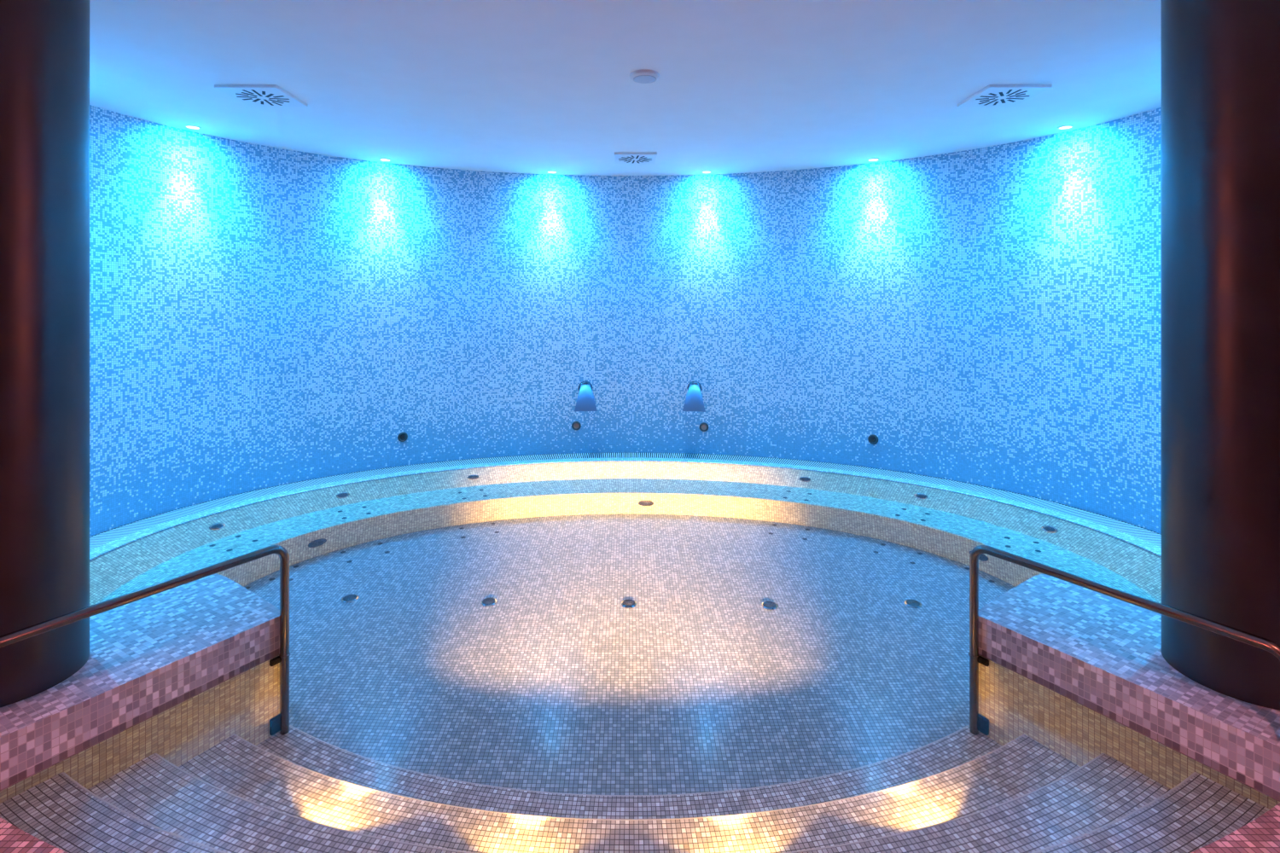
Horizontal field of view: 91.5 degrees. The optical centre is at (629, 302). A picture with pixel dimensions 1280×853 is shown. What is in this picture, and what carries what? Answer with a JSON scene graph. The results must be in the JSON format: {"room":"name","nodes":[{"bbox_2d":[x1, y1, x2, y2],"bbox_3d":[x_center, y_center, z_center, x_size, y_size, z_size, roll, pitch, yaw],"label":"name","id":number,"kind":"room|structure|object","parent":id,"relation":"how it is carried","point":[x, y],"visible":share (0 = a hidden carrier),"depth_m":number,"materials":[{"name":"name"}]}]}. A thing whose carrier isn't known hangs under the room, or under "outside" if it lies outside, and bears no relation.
{"room":"indoor spa pool","nodes":[
{"label":"indoor spa pool","id":0,"kind":"room"},
{"bbox_2d":[89,104,1161,536],"bbox_3d":[0.000,0.698,4.552,7.563,4.116,4.226,0,0,0],"label":"wall","id":1,"kind":"structure","parent":0,"point":[261,317],"depth_m":5.62,"materials":[{"name":"tile"}]},
{"bbox_2d":[397,432,407,442],"bbox_3d":[-2.181,1.296,5.999,0.091,0.091,0.014,0,0,-29],"label":"water jet","id":2,"kind":"object","parent":1,"relation":"attached to","point":[402,437],"depth_m":6.00,"materials":[{"name":"grey metal"}]},
{"bbox_2d":[571,421,581,430],"bbox_3d":[-0.554,1.288,6.500,0.094,0.094,0.014,0,0,-6],"label":"water jet","id":3,"kind":"object","parent":1,"relation":"attached to","point":[576,425],"depth_m":6.50,"materials":[{"name":"grey metal"}]},
{"bbox_2d":[574,381,597,412],"bbox_3d":[-0.452,0.967,6.429,0.233,0.290,0.191,0,0,-5],"label":"spout","id":4,"kind":"object","parent":1,"relation":"attached to","point":[585,401],"visible":1,"depth_m":6.35,"materials":[{"name":"silver metal"}]},
{"bbox_2d":[89,452,1161,559],"bbox_3d":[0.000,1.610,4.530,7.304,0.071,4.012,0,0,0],"label":"ledge","id":5,"kind":"object","parent":1,"relation":"attached to","point":[96,541],"visible":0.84,"depth_m":5.43,"materials":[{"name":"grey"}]},
{"bbox_2d":[682,381,705,412],"bbox_3d":[0.668,0.964,6.404,0.233,0.290,0.191,0,0,8],"label":"spout","id":6,"kind":"object","parent":1,"relation":"attached to","point":[694,401],"visible":1,"depth_m":6.33,"materials":[{"name":"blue metal"}]},
{"bbox_2d":[699,422,708,431],"bbox_3d":[0.775,1.296,6.470,0.094,0.094,0.014,0,0,9],"label":"water jet","id":7,"kind":"object","parent":1,"relation":"attached to","point":[703,427],"depth_m":6.47,"materials":[{"name":"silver metal"}]},
{"bbox_2d":[867,434,878,444],"bbox_3d":[2.317,1.302,5.920,0.091,0.091,0.014,0,0,31],"label":"water jet","id":8,"kind":"object","parent":1,"relation":"attached to","point":[872,439],"depth_m":5.92,"materials":[{"name":"grey metal"}]},
{"bbox_2d":[89,0,1161,175],"bbox_3d":[0.000,-1.407,1.890,8.033,0.158,9.765,0,0,0],"label":"ceiling","id":9,"kind":"structure","parent":0,"point":[510,86],"depth_m":3.65,"materials":[{"name":"white paint"}]},
{"bbox_2d":[184,124,201,129],"bbox_3d":[-3.304,-1.325,4.716,0.107,0.006,0.107,0,0,0],"label":"recessed light","id":10,"kind":"object","parent":9,"relation":"in","point":[194,127],"visible":1,"depth_m":4.72,"materials":[{"name":"white plastic"}]},
{"bbox_2d":[214,84,308,107],"bbox_3d":[-2.345,-1.319,3.988,0.378,0.020,0.378,0,0,0],"label":"ceiling vent","id":11,"kind":"object","parent":9,"relation":"in","point":[254,96],"visible":1,"depth_m":3.95,"materials":[{"name":"white plastic"}]},
{"bbox_2d":[378,158,391,161],"bbox_3d":[-2.271,-1.325,5.794,0.107,0.006,0.107,0,0,0],"label":"recessed light","id":12,"kind":"object","parent":9,"relation":"in","point":[381,160],"visible":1,"depth_m":5.79,"materials":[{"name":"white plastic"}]},
{"bbox_2d":[546,170,557,173],"bbox_3d":[-0.785,-1.325,6.333,0.107,0.006,0.107,0,0,0],"label":"recessed light","id":13,"kind":"object","parent":9,"relation":"in","point":[548,171],"visible":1,"depth_m":6.33,"materials":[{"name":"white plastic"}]},
{"bbox_2d":[614,152,657,163],"bbox_3d":[0.055,-1.319,5.706,0.378,0.020,0.378,0,0,0],"label":"ceiling vent","id":14,"kind":"object","parent":9,"relation":"in","point":[619,158],"visible":1,"depth_m":5.66,"materials":[{"name":"white plastic"}]},
{"bbox_2d":[629,69,659,83],"bbox_3d":[0.090,-1.314,3.640,0.173,0.030,0.173,0,0,0],"label":"smoke detector","id":15,"kind":"object","parent":9,"relation":"attached to","point":[639,76],"visible":1,"depth_m":3.60,"materials":[{"name":"white plastic"}]},
{"bbox_2d":[701,170,711,173],"bbox_3d":[0.785,-1.325,6.333,0.107,0.006,0.107,0,0,0],"label":"recessed light","id":16,"kind":"object","parent":9,"relation":"in","point":[703,171],"visible":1,"depth_m":6.33,"materials":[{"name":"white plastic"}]},
{"bbox_2d":[866,158,879,161],"bbox_3d":[2.271,-1.325,5.794,0.107,0.006,0.107,0,0,0],"label":"recessed light","id":17,"kind":"object","parent":9,"relation":"in","point":[869,160],"visible":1,"depth_m":5.79,"materials":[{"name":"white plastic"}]},
{"bbox_2d":[957,84,1051,106],"bbox_3d":[2.385,-1.319,3.983,0.378,0.020,0.378,0,0,0],"label":"ceiling vent","id":18,"kind":"object","parent":9,"relation":"in","point":[992,95],"visible":1,"depth_m":3.94,"materials":[{"name":"white plastic"}]},
{"bbox_2d":[1057,125,1074,129],"bbox_3d":[3.303,-1.325,4.718,0.107,0.006,0.107,0,0,0],"label":"recessed light","id":19,"kind":"object","parent":9,"relation":"in","point":[1063,127],"visible":1,"depth_m":4.72,"materials":[{"name":"white plastic"}]},
{"bbox_2d":[0,802,1279,852],"bbox_3d":[0.000,1.555,-0.544,7.396,0.228,4.891,0,0,0],"label":"floor","id":20,"kind":"structure","parent":0,"point":[1262,834],"depth_m":1.67,"materials":[{"name":"tile"}]},
{"bbox_2d":[0,460,1279,852],"bbox_3d":[0.000,1.575,3.848,6.842,0.001,4.914,0,0,0],"label":"pool water","id":21,"kind":"object","parent":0,"point":[614,656],"visible":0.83,"depth_m":2.49,"materials":[{"name":"blue liquid"}]},
{"label":"floor","id":22,"kind":"structure","parent":0,"visible":0},
{"bbox_2d":[0,0,89,707],"bbox_3d":[-2.325,0.036,2.331,0.463,2.730,0.463,0,0,0],"label":"column","id":23,"kind":"structure","parent":22,"relation":"on","point":[44,44],"depth_m":2.24,"materials":[{"name":"paint"}]},
{"bbox_2d":[0,573,279,791],"bbox_3d":[-2.622,1.941,2.083,2.142,1.079,2.276,0,0,0],"label":"wall","id":24,"kind":"structure","parent":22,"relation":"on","point":[151,655],"depth_m":2.47,"materials":[{"name":"tile"}]},
{"bbox_2d":[0,545,290,658],"bbox_3d":[-1.793,1.657,2.349,0.048,1.184,1.042,0,0,31],"label":"handrail","id":25,"kind":"object","parent":22,"relation":"attached to","point":[8,639],"visible":0.77,"depth_m":2.42,"materials":[{"name":"silver metal"}]},
{"bbox_2d":[968,545,1279,661],"bbox_3d":[1.793,1.657,2.349,0.048,1.184,1.042,0,0,-31],"label":"handrail","id":26,"kind":"object","parent":22,"relation":"attached to","point":[1253,640],"visible":0.81,"depth_m":2.35,"materials":[{"name":"silver metal"}]},
{"bbox_2d":[978,573,1279,802],"bbox_3d":[2.622,1.941,2.083,2.142,1.079,2.276,0,0,0],"label":"wall","id":27,"kind":"structure","parent":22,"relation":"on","point":[1101,653],"depth_m":2.42,"materials":[{"name":"tile"}]},
{"bbox_2d":[1161,0,1279,710],"bbox_3d":[2.315,0.036,2.356,0.463,2.730,0.463,0,0,0],"label":"column","id":28,"kind":"structure","parent":22,"relation":"on","point":[1220,59],"depth_m":2.23,"materials":[{"name":"paint"}]}
]}

